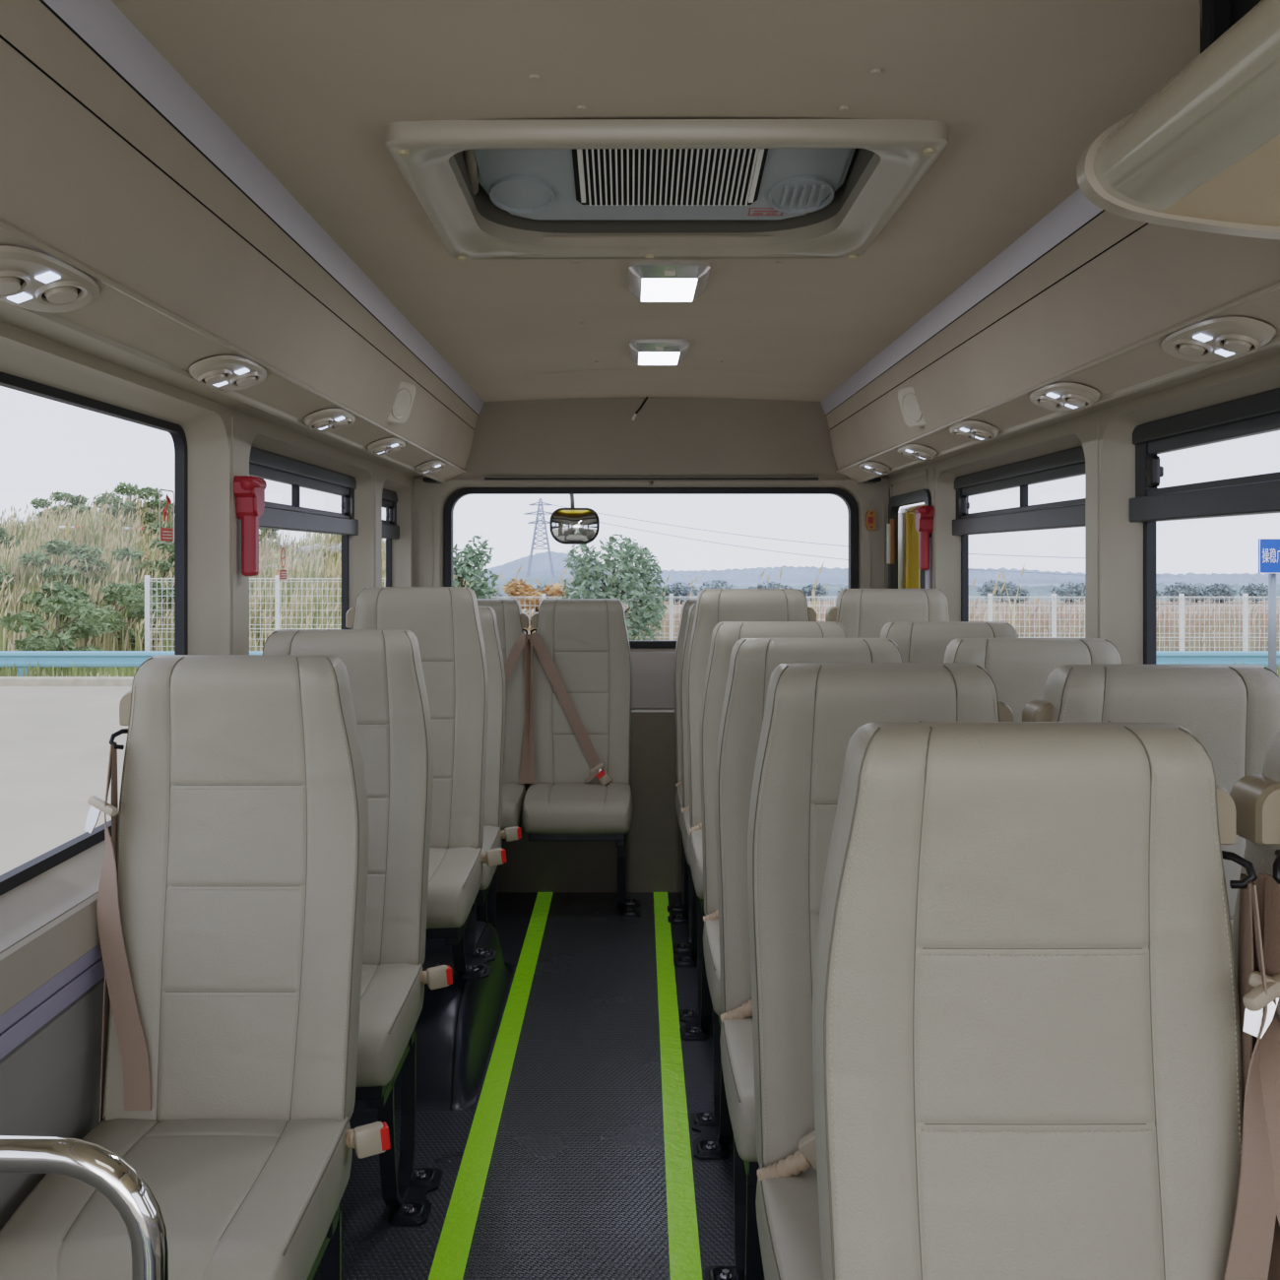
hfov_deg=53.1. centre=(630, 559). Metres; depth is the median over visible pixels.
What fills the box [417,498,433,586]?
trim
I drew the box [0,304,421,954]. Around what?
wall
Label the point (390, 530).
window
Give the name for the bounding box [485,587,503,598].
tree
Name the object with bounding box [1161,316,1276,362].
pod
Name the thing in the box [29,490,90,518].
shrub
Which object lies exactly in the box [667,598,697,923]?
seat
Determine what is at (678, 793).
seat cushion
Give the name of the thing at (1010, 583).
tree
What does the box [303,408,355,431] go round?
pod
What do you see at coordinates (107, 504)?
shrub
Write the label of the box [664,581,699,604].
tree
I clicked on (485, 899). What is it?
seat
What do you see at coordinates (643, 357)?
diffuser
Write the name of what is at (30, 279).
light
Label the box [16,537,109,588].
shrub
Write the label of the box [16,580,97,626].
shrub
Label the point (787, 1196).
seat cushion
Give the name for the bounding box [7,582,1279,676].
field
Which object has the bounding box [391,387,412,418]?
grille
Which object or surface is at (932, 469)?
trim
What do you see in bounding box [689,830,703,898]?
seat cushion
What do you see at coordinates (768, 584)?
tree
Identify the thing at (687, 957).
seat
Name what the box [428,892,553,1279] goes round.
tape
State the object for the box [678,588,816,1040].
seat
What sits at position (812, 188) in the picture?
ceiling vent
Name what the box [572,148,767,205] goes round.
grille
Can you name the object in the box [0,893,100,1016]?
trim
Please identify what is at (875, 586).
trim
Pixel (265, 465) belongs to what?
window
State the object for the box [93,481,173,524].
shrub
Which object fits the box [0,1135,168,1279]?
grab rail
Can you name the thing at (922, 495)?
door
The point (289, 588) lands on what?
bushes
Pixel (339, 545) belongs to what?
bank
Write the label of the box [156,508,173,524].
shrub
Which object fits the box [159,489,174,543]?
window sticker
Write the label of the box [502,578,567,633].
shrub
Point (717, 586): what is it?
tree
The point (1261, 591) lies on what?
tree
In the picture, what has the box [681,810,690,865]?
seat cushion
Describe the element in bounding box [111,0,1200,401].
ceiling
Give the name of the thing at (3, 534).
shrub
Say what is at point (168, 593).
shrub
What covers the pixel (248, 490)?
hammer
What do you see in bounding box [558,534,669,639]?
leafy tree
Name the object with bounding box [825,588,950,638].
seat
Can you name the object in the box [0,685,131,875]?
ground
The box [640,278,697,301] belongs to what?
diffuser
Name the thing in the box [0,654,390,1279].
seat
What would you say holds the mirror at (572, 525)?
attached to the roof
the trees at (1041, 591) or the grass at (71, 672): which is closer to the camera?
the grass at (71, 672)
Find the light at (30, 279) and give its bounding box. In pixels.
[0,245,99,313]
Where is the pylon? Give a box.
[523,498,554,577]
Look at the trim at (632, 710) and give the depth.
5.45 m
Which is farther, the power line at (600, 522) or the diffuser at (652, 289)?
the power line at (600, 522)
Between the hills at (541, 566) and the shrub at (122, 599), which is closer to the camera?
the shrub at (122, 599)
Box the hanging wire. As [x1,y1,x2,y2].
[631,396,648,420]
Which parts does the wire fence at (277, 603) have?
post, post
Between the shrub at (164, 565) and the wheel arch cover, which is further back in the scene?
the shrub at (164, 565)
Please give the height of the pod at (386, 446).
0.048 m
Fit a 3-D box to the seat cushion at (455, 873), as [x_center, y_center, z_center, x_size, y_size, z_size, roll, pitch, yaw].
[-0.640,0.904,3.552,0.428,0.138,0.440,0,0,0]
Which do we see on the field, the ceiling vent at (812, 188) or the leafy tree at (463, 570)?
the leafy tree at (463, 570)
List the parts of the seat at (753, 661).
foot plate, leg, seat frame, leg, backrest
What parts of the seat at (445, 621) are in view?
backrest, seat frame, leg, leg, foot plate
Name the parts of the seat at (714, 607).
foot plate, leg, seat frame, leg, backrest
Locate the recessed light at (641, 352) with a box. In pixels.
[629,339,690,365]
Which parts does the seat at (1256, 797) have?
backrest, tongue plate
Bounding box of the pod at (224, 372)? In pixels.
[188,355,266,389]
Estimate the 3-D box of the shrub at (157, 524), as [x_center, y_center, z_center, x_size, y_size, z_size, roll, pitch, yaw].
[-13.192,-0.618,38.604,2.954,1.844,2.102,0,0,0]
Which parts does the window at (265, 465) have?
rail, rail, slider frame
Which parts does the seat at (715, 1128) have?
foot plate, leg, leg, backrest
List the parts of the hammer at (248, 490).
handle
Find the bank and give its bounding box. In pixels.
[265,542,385,570]
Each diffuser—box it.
[638,352,679,364]
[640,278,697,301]
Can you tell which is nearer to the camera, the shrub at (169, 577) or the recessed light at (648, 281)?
the recessed light at (648, 281)
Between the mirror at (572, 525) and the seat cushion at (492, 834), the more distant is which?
the mirror at (572, 525)
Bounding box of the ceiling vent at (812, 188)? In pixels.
[384,119,948,260]
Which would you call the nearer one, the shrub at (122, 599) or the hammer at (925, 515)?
the hammer at (925, 515)
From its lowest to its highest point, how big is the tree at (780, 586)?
1.182 m
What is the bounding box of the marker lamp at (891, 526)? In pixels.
[887,518,895,564]
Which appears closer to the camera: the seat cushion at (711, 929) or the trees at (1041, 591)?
the seat cushion at (711, 929)
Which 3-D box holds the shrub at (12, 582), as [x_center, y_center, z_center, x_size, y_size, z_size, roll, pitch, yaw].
[-16.407,0.633,31.032,2.662,1.864,2.117,0,0,0]
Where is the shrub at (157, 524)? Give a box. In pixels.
[142,520,173,536]
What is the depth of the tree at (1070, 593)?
67.39 m
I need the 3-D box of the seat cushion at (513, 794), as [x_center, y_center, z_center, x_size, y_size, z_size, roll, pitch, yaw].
[-0.637,0.987,5.092,0.428,0.138,0.440,0,0,0]
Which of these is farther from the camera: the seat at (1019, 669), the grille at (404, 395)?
the grille at (404, 395)
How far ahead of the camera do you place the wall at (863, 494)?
5.50 m
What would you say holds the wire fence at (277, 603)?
on the hills at (132, 647)
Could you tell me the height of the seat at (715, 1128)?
1.254 m
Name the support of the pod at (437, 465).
attached to the bin at (114, 169)
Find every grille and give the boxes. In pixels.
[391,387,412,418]
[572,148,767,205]
[901,391,922,422]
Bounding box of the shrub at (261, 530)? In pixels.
[258,527,279,548]
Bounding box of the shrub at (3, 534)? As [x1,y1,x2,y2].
[0,526,23,557]
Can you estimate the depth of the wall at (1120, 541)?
3.00 m
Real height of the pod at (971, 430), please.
0.048 m
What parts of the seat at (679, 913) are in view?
foot plate, leg, leg, backrest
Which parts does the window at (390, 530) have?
rail, rail, slider frame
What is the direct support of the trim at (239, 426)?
attached to the wall at (32, 349)
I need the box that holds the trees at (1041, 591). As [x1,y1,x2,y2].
[477,575,1279,600]
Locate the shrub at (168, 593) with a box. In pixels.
[100,579,174,622]
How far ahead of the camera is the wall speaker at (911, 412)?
3.80 m
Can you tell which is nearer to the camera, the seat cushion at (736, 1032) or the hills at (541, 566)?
the seat cushion at (736, 1032)
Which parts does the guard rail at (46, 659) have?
post, rail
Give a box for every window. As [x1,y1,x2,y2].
[0,371,188,895]
[249,447,358,629]
[382,488,399,586]
[444,488,857,647]
[952,446,1085,621]
[1128,387,1279,664]
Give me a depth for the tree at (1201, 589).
69.22 m
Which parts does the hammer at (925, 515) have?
handle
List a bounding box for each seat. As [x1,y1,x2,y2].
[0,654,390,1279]
[262,629,452,1225]
[345,586,506,978]
[475,606,521,980]
[476,598,529,840]
[521,598,640,917]
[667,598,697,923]
[672,603,697,966]
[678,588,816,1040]
[690,621,846,1159]
[704,638,902,1279]
[747,662,1013,1279]
[812,720,1279,1279]
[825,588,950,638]
[879,621,1018,662]
[943,638,1122,721]
[1022,664,1279,929]
[1230,731,1279,1279]
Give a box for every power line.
[554,505,1085,558]
[599,521,1085,575]
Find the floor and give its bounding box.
[312,892,765,1279]
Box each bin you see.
[0,0,484,483]
[820,188,1279,483]
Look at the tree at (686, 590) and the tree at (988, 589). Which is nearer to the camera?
the tree at (686, 590)
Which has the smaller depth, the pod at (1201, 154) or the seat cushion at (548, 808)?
the pod at (1201, 154)
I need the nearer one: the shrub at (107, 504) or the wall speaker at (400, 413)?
the wall speaker at (400, 413)
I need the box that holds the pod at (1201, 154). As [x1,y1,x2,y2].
[1076,0,1279,239]
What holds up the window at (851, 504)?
in the wall at (863, 494)
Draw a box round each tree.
[452,534,499,598]
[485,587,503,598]
[533,582,556,596]
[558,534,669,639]
[644,584,662,599]
[660,586,688,603]
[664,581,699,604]
[699,579,732,592]
[756,581,779,588]
[760,581,793,588]
[801,582,829,600]
[976,578,1013,601]
[990,580,1019,601]
[1004,586,1029,602]
[1049,581,1085,603]
[1077,582,1085,600]
[1160,581,1201,602]
[1180,584,1209,602]
[1204,583,1237,602]
[1205,582,1235,599]
[1236,582,1268,602]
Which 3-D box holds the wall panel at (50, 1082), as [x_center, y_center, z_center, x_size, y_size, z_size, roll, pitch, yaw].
[-0.918,1.060,2.100,0.024,0.680,6.800,0,0,0]
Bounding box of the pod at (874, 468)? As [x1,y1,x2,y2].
[858,461,891,474]
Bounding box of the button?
[865,510,876,529]
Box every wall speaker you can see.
[386,381,415,424]
[897,385,925,427]
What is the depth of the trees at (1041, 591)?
76.84 m
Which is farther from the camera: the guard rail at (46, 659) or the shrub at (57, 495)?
the shrub at (57, 495)
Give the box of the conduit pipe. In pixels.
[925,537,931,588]
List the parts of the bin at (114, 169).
panel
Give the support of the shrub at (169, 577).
on the hills at (132, 647)
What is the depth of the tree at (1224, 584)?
71.17 m
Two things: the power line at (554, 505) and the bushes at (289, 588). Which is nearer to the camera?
the bushes at (289, 588)
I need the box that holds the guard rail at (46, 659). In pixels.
[0,650,1279,676]
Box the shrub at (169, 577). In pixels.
[163,576,174,588]
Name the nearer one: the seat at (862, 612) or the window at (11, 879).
the window at (11, 879)
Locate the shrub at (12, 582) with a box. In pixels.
[0,564,16,609]
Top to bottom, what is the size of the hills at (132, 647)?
4.781 m
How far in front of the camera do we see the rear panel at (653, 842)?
5.46 m
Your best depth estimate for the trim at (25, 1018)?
1.99 m
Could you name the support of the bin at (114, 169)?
attached to the wall at (32, 349)
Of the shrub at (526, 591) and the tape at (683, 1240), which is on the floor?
the tape at (683, 1240)
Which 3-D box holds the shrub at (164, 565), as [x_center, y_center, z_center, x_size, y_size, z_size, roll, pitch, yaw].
[-12.780,0.123,34.485,2.394,1.642,1.618,0,0,0]
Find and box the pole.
[59,525,155,540]
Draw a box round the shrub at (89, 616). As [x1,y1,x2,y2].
[0,591,120,669]
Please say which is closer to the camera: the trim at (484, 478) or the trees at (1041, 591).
the trim at (484, 478)
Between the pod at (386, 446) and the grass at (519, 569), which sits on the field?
the grass at (519, 569)
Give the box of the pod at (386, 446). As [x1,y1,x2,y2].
[366,437,405,454]
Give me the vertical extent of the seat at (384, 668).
1.254 m
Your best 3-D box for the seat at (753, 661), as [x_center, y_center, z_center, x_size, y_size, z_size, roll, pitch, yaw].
[0.393,0.793,2.491,0.499,1.254,0.589,0,0,0]
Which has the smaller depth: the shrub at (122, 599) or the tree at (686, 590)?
the shrub at (122, 599)
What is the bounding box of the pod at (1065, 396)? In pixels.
[1029,382,1100,411]
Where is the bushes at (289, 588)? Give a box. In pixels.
[0,493,460,650]
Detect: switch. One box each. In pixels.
[655,346,663,350]
[664,270,675,275]
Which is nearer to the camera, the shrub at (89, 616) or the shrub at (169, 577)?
the shrub at (89, 616)
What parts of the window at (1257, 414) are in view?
slider frame, rail, rail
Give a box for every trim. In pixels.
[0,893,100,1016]
[0,943,104,1059]
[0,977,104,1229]
[231,415,249,654]
[374,466,382,586]
[413,397,889,487]
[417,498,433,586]
[484,477,818,479]
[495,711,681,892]
[527,68,882,375]
[630,650,675,708]
[631,708,674,711]
[869,498,885,588]
[931,467,935,588]
[1085,417,1098,638]
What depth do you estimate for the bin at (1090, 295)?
2.53 m
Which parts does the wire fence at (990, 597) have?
post, post, post, post, post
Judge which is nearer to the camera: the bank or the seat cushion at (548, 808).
the seat cushion at (548, 808)
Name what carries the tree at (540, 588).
on the field
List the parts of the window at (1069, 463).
slider frame, rail, rail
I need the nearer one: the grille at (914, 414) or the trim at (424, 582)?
the grille at (914, 414)
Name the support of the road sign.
on the ground at (55, 747)
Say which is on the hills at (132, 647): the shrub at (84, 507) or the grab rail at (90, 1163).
the shrub at (84, 507)
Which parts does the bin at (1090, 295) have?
panel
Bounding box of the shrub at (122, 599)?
[53,580,167,649]
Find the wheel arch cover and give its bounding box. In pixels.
[353,920,511,1109]
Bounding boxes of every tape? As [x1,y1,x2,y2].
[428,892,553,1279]
[653,892,702,1279]
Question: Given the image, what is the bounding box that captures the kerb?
[0,676,133,685]
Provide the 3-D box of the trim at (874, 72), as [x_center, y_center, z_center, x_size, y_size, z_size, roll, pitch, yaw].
[0.090,-0.654,3.116,0.940,0.009,2.808,0,0,0]
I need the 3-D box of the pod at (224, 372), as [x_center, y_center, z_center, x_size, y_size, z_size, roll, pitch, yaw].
[-0.748,-0.343,2.390,0.098,0.048,0.300,0,0,-1]
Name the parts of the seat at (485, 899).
leg, seat frame, leg, backrest, foot plate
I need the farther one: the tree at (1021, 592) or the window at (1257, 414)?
the tree at (1021, 592)
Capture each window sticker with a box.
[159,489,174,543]
[278,545,287,581]
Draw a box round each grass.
[0,657,1279,676]
[464,561,1038,639]
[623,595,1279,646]
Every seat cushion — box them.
[0,1117,352,1279]
[355,962,424,1087]
[426,846,483,928]
[479,825,502,890]
[500,782,525,831]
[521,782,632,834]
[675,784,682,831]
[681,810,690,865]
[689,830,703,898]
[703,918,722,1016]
[719,1013,757,1161]
[755,1164,822,1279]
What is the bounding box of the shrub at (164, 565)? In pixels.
[110,536,174,580]
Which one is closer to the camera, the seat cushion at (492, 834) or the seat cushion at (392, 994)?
the seat cushion at (392, 994)
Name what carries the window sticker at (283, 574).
attached to the window at (265, 465)
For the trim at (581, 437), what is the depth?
5.33 m
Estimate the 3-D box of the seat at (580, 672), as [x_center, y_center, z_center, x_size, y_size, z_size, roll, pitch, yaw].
[-0.194,0.793,5.162,0.477,1.254,0.579,0,0,0]
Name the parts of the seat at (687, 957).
foot plate, backrest, leg, leg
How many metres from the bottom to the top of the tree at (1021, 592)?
0.910 m
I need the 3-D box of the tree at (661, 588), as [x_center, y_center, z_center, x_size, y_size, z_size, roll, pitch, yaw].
[1.332,1.862,71.380,1.525,1.076,1.404,0,0,35]
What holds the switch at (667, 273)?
attached to the recessed light at (648, 281)
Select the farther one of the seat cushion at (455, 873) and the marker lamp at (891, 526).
the marker lamp at (891, 526)
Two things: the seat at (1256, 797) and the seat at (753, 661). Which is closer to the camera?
the seat at (1256, 797)
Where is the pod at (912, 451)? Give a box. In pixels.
[897,444,937,459]
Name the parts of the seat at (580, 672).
seat frame, backrest, leg, foot plate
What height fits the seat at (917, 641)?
1.254 m
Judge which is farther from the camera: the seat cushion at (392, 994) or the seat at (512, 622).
the seat at (512, 622)
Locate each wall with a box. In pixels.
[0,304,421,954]
[413,478,888,650]
[884,344,1279,664]
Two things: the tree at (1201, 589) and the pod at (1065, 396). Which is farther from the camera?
the tree at (1201, 589)
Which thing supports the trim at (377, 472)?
attached to the wall at (32, 349)
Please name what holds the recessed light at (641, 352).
in the ceiling
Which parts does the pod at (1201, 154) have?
panel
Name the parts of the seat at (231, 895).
tongue plate, backrest, seat frame, leg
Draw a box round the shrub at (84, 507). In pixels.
[72,499,111,518]
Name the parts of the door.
frame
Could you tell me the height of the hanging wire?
0.106 m
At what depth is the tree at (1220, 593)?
68.60 m
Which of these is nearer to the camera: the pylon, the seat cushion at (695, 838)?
the seat cushion at (695, 838)
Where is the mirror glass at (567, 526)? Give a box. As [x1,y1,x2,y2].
[551,510,597,542]
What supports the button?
attached to the wall at (863, 494)
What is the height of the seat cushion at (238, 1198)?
0.138 m
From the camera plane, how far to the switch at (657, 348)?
3.84 m
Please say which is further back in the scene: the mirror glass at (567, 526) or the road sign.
the road sign
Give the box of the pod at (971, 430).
[949,420,999,441]
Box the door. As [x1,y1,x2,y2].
[888,469,931,588]
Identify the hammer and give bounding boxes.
[233,475,266,575]
[914,506,934,570]
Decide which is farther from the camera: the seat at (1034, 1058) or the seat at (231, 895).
the seat at (231, 895)
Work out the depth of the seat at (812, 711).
2.00 m
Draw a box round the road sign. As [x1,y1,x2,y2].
[1258,538,1279,673]
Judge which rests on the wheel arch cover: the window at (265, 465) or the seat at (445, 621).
the seat at (445, 621)
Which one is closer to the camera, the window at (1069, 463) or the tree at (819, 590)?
the window at (1069, 463)
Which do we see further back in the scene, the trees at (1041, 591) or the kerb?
the trees at (1041, 591)
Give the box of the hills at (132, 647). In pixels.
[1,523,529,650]
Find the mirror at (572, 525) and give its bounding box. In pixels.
[549,494,599,544]
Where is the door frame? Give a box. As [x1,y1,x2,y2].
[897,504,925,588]
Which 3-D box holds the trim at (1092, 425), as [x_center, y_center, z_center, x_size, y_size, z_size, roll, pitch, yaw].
[1.109,0.152,3.070,0.006,0.975,0.080,0,0,0]
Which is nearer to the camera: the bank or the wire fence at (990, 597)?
the wire fence at (990, 597)
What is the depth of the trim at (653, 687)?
5.46 m
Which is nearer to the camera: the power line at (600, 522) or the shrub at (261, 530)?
the shrub at (261, 530)
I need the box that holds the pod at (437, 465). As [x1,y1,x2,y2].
[415,459,446,473]
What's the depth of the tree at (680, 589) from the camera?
66.97 m
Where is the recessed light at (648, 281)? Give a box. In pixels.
[628,260,710,301]
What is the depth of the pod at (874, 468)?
4.79 m
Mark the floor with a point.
(575, 1188)
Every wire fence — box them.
[144,575,385,650]
[486,593,1279,650]
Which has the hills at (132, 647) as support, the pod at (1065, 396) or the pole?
the pole
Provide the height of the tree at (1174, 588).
1.216 m
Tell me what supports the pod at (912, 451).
attached to the bin at (1090, 295)
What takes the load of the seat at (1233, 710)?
on the floor
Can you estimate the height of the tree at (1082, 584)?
1.223 m
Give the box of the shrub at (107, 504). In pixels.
[91,504,171,525]
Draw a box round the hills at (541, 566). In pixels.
[472,551,1279,583]

